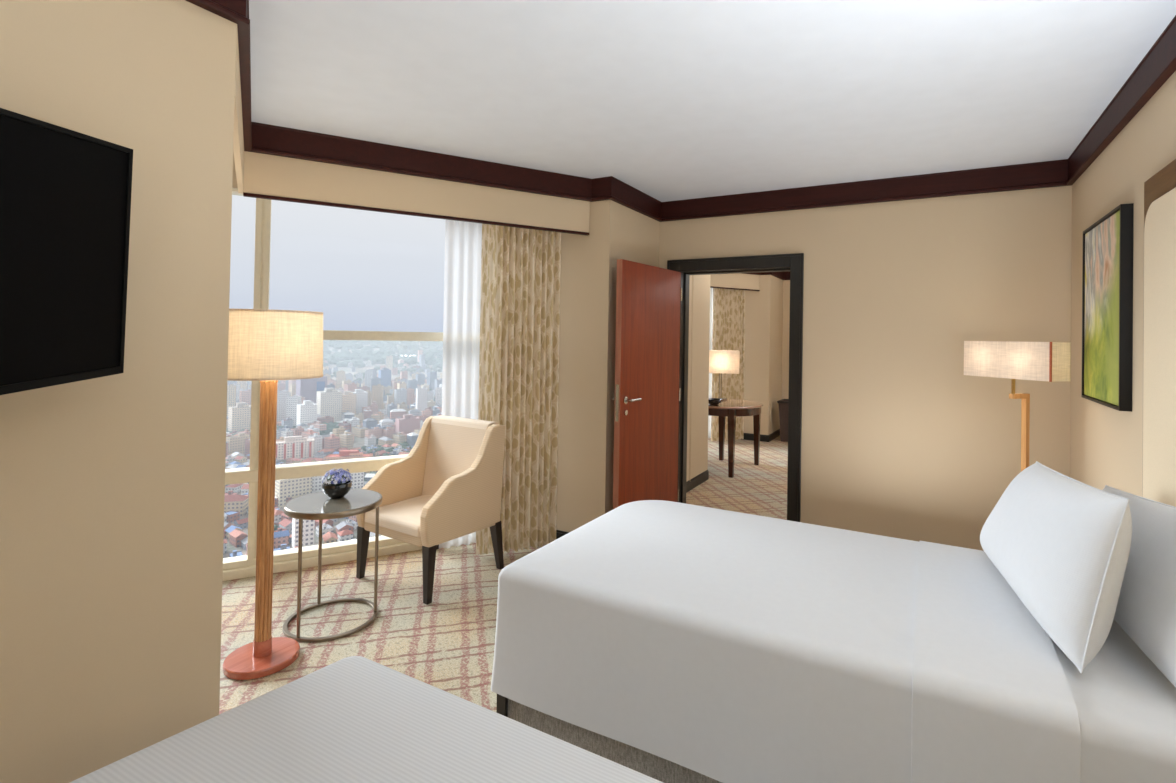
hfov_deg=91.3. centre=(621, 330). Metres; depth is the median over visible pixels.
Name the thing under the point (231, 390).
tower block
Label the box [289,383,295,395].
tower block
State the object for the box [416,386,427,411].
tower block
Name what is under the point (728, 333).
curtain
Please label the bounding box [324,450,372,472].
apartment block
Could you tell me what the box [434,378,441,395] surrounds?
tower block
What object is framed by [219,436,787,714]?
floor
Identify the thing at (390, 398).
tower block
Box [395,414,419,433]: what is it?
apartment block
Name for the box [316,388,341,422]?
tower block
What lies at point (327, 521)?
house
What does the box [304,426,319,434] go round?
apartment block
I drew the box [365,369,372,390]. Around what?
tower block
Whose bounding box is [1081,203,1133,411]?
picture
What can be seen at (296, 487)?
apartment block
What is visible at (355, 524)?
house
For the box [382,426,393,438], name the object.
apartment block
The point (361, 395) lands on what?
tower block
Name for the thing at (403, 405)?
apartment block
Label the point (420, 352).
tower block
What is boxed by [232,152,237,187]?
wall window
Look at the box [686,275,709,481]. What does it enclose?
wall
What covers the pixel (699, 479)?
baseboard
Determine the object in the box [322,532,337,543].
house
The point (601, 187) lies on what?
trim
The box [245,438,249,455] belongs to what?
apartment block
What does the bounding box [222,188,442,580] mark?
window
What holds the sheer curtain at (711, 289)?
hanging from the wall at (738, 281)
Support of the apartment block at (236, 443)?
on the city at (358, 442)
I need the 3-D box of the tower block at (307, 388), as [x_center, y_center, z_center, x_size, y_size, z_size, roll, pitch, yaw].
[-547.458,117.694,1010.787,42.000,83.000,30.400,2,-1,-43]
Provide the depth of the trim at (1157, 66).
2.38 m
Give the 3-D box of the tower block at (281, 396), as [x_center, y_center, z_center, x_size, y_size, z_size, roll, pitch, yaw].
[-548.383,127.176,926.842,19.929,59.938,14.481,1,-1,-18]
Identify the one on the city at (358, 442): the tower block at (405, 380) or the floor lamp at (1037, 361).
the tower block at (405, 380)
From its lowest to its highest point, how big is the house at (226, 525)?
8.557 m
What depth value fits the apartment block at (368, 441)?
749.64 m
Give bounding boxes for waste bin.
[777,399,787,441]
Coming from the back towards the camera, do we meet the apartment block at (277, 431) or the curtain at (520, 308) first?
the apartment block at (277, 431)
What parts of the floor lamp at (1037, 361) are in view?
stem, lamp shade, arm, post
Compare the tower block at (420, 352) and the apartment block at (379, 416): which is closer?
the apartment block at (379, 416)
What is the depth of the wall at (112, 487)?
1.56 m
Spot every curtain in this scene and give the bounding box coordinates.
[439,220,481,547]
[476,224,560,554]
[708,288,712,437]
[711,288,744,440]
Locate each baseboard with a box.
[686,470,708,492]
[742,433,768,441]
[769,429,779,441]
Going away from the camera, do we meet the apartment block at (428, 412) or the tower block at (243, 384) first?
the apartment block at (428, 412)
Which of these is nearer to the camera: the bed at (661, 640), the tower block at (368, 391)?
the bed at (661, 640)
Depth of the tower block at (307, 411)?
834.44 m
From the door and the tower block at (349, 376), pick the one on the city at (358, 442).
the tower block at (349, 376)
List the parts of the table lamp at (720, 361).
stem, lamp shade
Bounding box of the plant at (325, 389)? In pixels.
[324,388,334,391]
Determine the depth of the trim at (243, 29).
2.16 m
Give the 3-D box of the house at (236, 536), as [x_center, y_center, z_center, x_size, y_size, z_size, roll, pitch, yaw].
[-272.697,147.766,407.616,13.565,10.042,7.813,0,-1,38]
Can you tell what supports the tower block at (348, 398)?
on the city at (358, 442)
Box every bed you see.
[69,656,663,782]
[491,500,1175,782]
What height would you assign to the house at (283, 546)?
7.962 m
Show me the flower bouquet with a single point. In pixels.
(335, 478)
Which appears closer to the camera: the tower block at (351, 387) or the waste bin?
the waste bin
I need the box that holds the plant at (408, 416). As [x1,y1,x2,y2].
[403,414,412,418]
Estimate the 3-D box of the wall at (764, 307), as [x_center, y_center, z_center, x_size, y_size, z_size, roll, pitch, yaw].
[1.917,0.334,9.035,1.020,2.610,0.840,1,-1,28]
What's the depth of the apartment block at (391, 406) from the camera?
1027.64 m
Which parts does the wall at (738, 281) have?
edge trim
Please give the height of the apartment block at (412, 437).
20.490 m
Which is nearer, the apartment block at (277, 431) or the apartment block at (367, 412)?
the apartment block at (277, 431)
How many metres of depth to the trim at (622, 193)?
4.28 m
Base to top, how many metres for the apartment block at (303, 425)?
21.512 m
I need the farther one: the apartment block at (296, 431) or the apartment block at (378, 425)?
the apartment block at (378, 425)
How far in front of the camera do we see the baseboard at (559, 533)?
4.12 m
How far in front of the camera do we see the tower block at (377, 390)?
1095.52 m
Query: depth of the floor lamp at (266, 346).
2.56 m
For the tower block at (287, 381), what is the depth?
1346.19 m
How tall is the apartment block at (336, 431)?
25.564 m
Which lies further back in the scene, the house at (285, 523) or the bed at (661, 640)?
the house at (285, 523)
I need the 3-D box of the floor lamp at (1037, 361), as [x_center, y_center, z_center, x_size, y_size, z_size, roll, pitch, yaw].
[2.186,0.817,3.155,0.250,1.513,0.496,1,-1,-19]
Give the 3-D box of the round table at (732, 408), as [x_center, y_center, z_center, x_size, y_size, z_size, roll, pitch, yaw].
[1.166,1.219,6.696,0.930,0.760,0.930,1,-1,28]
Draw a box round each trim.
[186,0,249,24]
[237,0,251,150]
[247,122,591,201]
[591,176,611,201]
[610,176,661,221]
[661,159,1070,221]
[761,272,771,274]
[772,272,784,279]
[784,271,789,279]
[1066,15,1175,184]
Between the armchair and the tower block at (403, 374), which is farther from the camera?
the tower block at (403, 374)
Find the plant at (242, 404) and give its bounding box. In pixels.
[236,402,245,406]
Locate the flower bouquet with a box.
[321,468,351,485]
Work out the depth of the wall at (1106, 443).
2.54 m
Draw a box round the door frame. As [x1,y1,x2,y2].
[667,253,803,521]
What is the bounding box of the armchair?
[356,415,504,604]
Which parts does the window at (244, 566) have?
frame, rail, sill, rail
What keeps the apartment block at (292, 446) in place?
on the city at (358, 442)
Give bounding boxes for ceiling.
[249,0,1175,201]
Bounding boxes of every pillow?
[980,461,1131,673]
[1103,485,1175,687]
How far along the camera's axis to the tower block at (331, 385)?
1062.85 m
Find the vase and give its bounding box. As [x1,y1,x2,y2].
[322,480,351,498]
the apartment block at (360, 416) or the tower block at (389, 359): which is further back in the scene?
the tower block at (389, 359)
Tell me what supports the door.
attached to the door frame
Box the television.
[0,108,132,394]
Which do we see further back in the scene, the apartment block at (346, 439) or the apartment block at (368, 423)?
the apartment block at (368, 423)
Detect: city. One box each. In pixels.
[223,342,442,557]
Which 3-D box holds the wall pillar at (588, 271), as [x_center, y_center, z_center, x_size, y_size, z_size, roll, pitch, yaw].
[-0.321,0.245,4.652,1.030,2.610,0.983,1,-1,28]
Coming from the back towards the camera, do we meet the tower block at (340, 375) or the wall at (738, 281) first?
the tower block at (340, 375)
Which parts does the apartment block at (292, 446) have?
stair panel, stair panel, stair panel, stair panel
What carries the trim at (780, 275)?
attached to the wall at (786, 283)
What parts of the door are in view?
lock plate, handle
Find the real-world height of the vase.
0.078 m
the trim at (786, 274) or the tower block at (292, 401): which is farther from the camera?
the tower block at (292, 401)
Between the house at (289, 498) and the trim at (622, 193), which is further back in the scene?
the house at (289, 498)
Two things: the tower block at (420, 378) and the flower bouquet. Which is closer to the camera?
the flower bouquet
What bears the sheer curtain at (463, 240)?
hanging from the wall at (272, 177)
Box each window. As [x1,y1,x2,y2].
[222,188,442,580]
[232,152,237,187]
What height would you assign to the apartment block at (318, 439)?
24.375 m
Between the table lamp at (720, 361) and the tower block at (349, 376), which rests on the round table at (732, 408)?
the table lamp at (720, 361)
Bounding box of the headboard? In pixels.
[1142,159,1175,506]
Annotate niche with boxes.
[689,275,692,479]
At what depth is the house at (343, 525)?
421.74 m
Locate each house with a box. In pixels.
[224,522,234,528]
[229,529,246,546]
[274,544,289,550]
[275,497,291,506]
[278,518,291,533]
[315,519,332,528]
[316,523,332,538]
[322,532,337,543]
[335,521,353,536]
[340,519,357,529]
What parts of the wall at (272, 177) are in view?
edge trim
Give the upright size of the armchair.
0.938 m
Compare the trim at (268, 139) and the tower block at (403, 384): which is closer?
the trim at (268, 139)
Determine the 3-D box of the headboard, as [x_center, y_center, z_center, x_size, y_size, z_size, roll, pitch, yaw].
[1.669,0.483,1.594,0.037,2.127,1.345,1,-1,28]
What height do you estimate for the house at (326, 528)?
10.613 m
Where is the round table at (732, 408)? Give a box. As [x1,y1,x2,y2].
[708,398,762,477]
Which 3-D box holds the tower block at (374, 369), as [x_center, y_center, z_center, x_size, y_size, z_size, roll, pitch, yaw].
[-641.127,128.352,1478.431,14.897,60.744,16.141,1,-1,-20]
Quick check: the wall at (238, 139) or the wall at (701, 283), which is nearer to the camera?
the wall at (238, 139)
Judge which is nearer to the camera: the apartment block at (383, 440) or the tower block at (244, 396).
the apartment block at (383, 440)
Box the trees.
[226,340,442,530]
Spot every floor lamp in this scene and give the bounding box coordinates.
[223,309,322,679]
[964,341,1070,471]
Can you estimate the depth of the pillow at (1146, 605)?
1.48 m
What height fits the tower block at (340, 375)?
60.167 m
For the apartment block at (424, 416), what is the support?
on the city at (358, 442)
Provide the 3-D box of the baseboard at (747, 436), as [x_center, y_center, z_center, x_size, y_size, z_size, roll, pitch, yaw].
[1.832,1.582,8.570,0.734,0.100,0.014,1,-1,28]
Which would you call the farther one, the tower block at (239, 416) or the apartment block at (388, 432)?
the tower block at (239, 416)
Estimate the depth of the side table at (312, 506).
2.93 m
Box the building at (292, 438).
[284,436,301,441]
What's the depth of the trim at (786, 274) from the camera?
9.13 m
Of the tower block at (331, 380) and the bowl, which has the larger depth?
the tower block at (331, 380)
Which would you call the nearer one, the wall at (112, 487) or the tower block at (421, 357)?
the wall at (112, 487)
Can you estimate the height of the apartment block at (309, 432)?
19.132 m
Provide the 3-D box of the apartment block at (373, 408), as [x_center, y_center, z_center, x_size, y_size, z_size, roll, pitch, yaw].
[-450.844,146.177,1027.404,25.238,25.956,15.653,1,-1,-21]
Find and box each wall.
[0,0,235,782]
[233,24,243,193]
[243,151,589,235]
[659,185,1071,550]
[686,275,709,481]
[710,273,759,290]
[744,275,782,434]
[782,280,789,398]
[1070,71,1175,496]
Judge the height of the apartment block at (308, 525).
33.000 m
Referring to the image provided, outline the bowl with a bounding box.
[709,398,722,404]
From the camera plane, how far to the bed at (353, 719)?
1.17 m
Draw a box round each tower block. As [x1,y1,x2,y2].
[227,383,239,400]
[227,384,235,415]
[228,402,250,430]
[237,381,246,390]
[239,389,250,404]
[277,391,290,421]
[285,380,288,390]
[286,395,301,425]
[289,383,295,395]
[296,376,326,403]
[296,400,316,424]
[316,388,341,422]
[327,379,335,388]
[327,383,334,387]
[336,370,344,383]
[342,379,351,388]
[342,391,355,416]
[344,382,356,391]
[345,373,352,380]
[353,389,367,413]
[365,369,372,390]
[365,390,371,405]
[371,368,376,377]
[371,377,380,390]
[372,384,383,409]
[378,368,390,386]
[386,355,392,371]
[387,394,393,403]
[394,388,406,408]
[397,381,405,388]
[398,378,407,388]
[400,370,407,378]
[407,388,413,407]
[408,379,416,391]
[416,373,424,384]
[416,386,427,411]
[417,349,422,361]
[419,354,424,365]
[427,371,436,388]
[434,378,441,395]
[435,386,441,404]
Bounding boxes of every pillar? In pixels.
[556,200,659,531]
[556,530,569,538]
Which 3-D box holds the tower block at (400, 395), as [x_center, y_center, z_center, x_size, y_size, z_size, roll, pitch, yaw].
[-422.261,135.100,1093.631,19.574,51.602,13.184,1,-1,-37]
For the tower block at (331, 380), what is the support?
on the city at (358, 442)
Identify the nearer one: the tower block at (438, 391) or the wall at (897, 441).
the wall at (897, 441)
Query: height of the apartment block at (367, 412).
22.934 m
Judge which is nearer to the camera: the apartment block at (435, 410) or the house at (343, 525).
the house at (343, 525)
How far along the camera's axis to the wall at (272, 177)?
3.44 m
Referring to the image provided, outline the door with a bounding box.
[612,259,681,508]
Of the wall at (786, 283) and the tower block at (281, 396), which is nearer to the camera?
the wall at (786, 283)
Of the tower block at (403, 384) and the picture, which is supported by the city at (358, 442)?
the tower block at (403, 384)
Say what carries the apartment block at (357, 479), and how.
on the city at (358, 442)
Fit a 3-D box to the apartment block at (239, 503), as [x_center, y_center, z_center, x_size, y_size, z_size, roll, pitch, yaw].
[-322.388,144.411,473.832,21.707,17.181,13.518,1,-1,-16]
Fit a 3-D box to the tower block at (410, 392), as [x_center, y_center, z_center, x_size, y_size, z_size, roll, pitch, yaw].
[-427.721,138.328,1148.145,19.648,47.213,12.292,1,-1,-1]
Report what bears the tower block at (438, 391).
on the city at (358, 442)
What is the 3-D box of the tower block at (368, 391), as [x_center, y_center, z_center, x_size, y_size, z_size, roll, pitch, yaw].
[-468.032,134.411,1046.356,18.131,50.709,14.997,1,-1,-15]
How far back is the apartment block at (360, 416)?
911.55 m
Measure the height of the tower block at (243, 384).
43.428 m
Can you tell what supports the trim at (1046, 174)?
attached to the wall at (897, 441)
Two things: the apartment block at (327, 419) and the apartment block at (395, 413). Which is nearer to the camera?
the apartment block at (327, 419)
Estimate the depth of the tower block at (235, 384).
1070.14 m
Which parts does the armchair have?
leg, rail, arm, seat, leg, backrest, arm, leg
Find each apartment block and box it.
[224,494,248,515]
[226,433,248,454]
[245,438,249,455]
[275,477,311,507]
[276,430,279,438]
[276,436,314,459]
[281,417,292,427]
[281,428,292,438]
[290,426,303,435]
[292,518,314,547]
[296,423,308,427]
[301,429,318,438]
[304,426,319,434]
[308,433,322,453]
[311,421,326,430]
[312,472,363,492]
[317,416,333,422]
[320,434,329,448]
[324,434,339,451]
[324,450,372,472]
[333,426,344,436]
[339,431,352,448]
[352,425,367,437]
[355,412,363,424]
[362,405,377,413]
[362,418,376,428]
[363,408,371,419]
[364,435,375,446]
[365,427,381,438]
[371,412,383,423]
[371,424,385,428]
[378,437,393,445]
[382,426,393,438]
[387,403,395,418]
[390,409,405,418]
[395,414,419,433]
[397,402,407,413]
[407,432,418,446]
[409,409,420,415]
[417,414,427,421]
[421,409,430,416]
[432,407,439,414]
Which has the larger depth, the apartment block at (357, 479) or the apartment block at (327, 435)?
the apartment block at (327, 435)
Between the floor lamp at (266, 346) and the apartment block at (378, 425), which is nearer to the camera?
the floor lamp at (266, 346)
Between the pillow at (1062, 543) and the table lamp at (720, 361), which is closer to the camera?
the pillow at (1062, 543)
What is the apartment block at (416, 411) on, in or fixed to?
on the city at (358, 442)
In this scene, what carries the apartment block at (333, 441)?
on the city at (358, 442)
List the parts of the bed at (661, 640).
foot post, mattress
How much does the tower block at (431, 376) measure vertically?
52.764 m
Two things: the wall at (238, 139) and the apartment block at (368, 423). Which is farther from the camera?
the apartment block at (368, 423)
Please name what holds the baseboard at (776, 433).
attached to the wall at (786, 283)
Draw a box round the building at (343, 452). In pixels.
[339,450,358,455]
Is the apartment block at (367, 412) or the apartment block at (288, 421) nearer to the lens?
the apartment block at (288, 421)
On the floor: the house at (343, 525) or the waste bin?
the waste bin
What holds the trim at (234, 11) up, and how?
attached to the wall at (112, 487)
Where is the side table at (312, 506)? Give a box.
[282,489,381,641]
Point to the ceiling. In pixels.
(670, 100)
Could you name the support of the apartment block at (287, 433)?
on the city at (358, 442)
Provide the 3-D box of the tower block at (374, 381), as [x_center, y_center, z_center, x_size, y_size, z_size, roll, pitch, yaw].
[-577.453,132.814,1347.145,17.351,45.932,13.066,1,-1,1]
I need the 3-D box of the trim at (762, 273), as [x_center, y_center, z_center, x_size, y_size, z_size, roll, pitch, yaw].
[2.130,-0.897,8.451,0.180,0.155,0.033,1,-1,28]
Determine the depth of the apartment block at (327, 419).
886.96 m
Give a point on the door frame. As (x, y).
(794, 263)
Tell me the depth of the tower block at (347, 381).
1248.98 m
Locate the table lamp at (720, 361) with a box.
[709,350,739,399]
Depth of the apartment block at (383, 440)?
752.94 m
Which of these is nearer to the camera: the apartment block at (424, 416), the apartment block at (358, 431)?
the apartment block at (358, 431)
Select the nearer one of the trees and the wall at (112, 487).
the wall at (112, 487)
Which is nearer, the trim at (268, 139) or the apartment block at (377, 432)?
the trim at (268, 139)
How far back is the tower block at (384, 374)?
1377.45 m
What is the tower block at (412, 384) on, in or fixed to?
on the city at (358, 442)

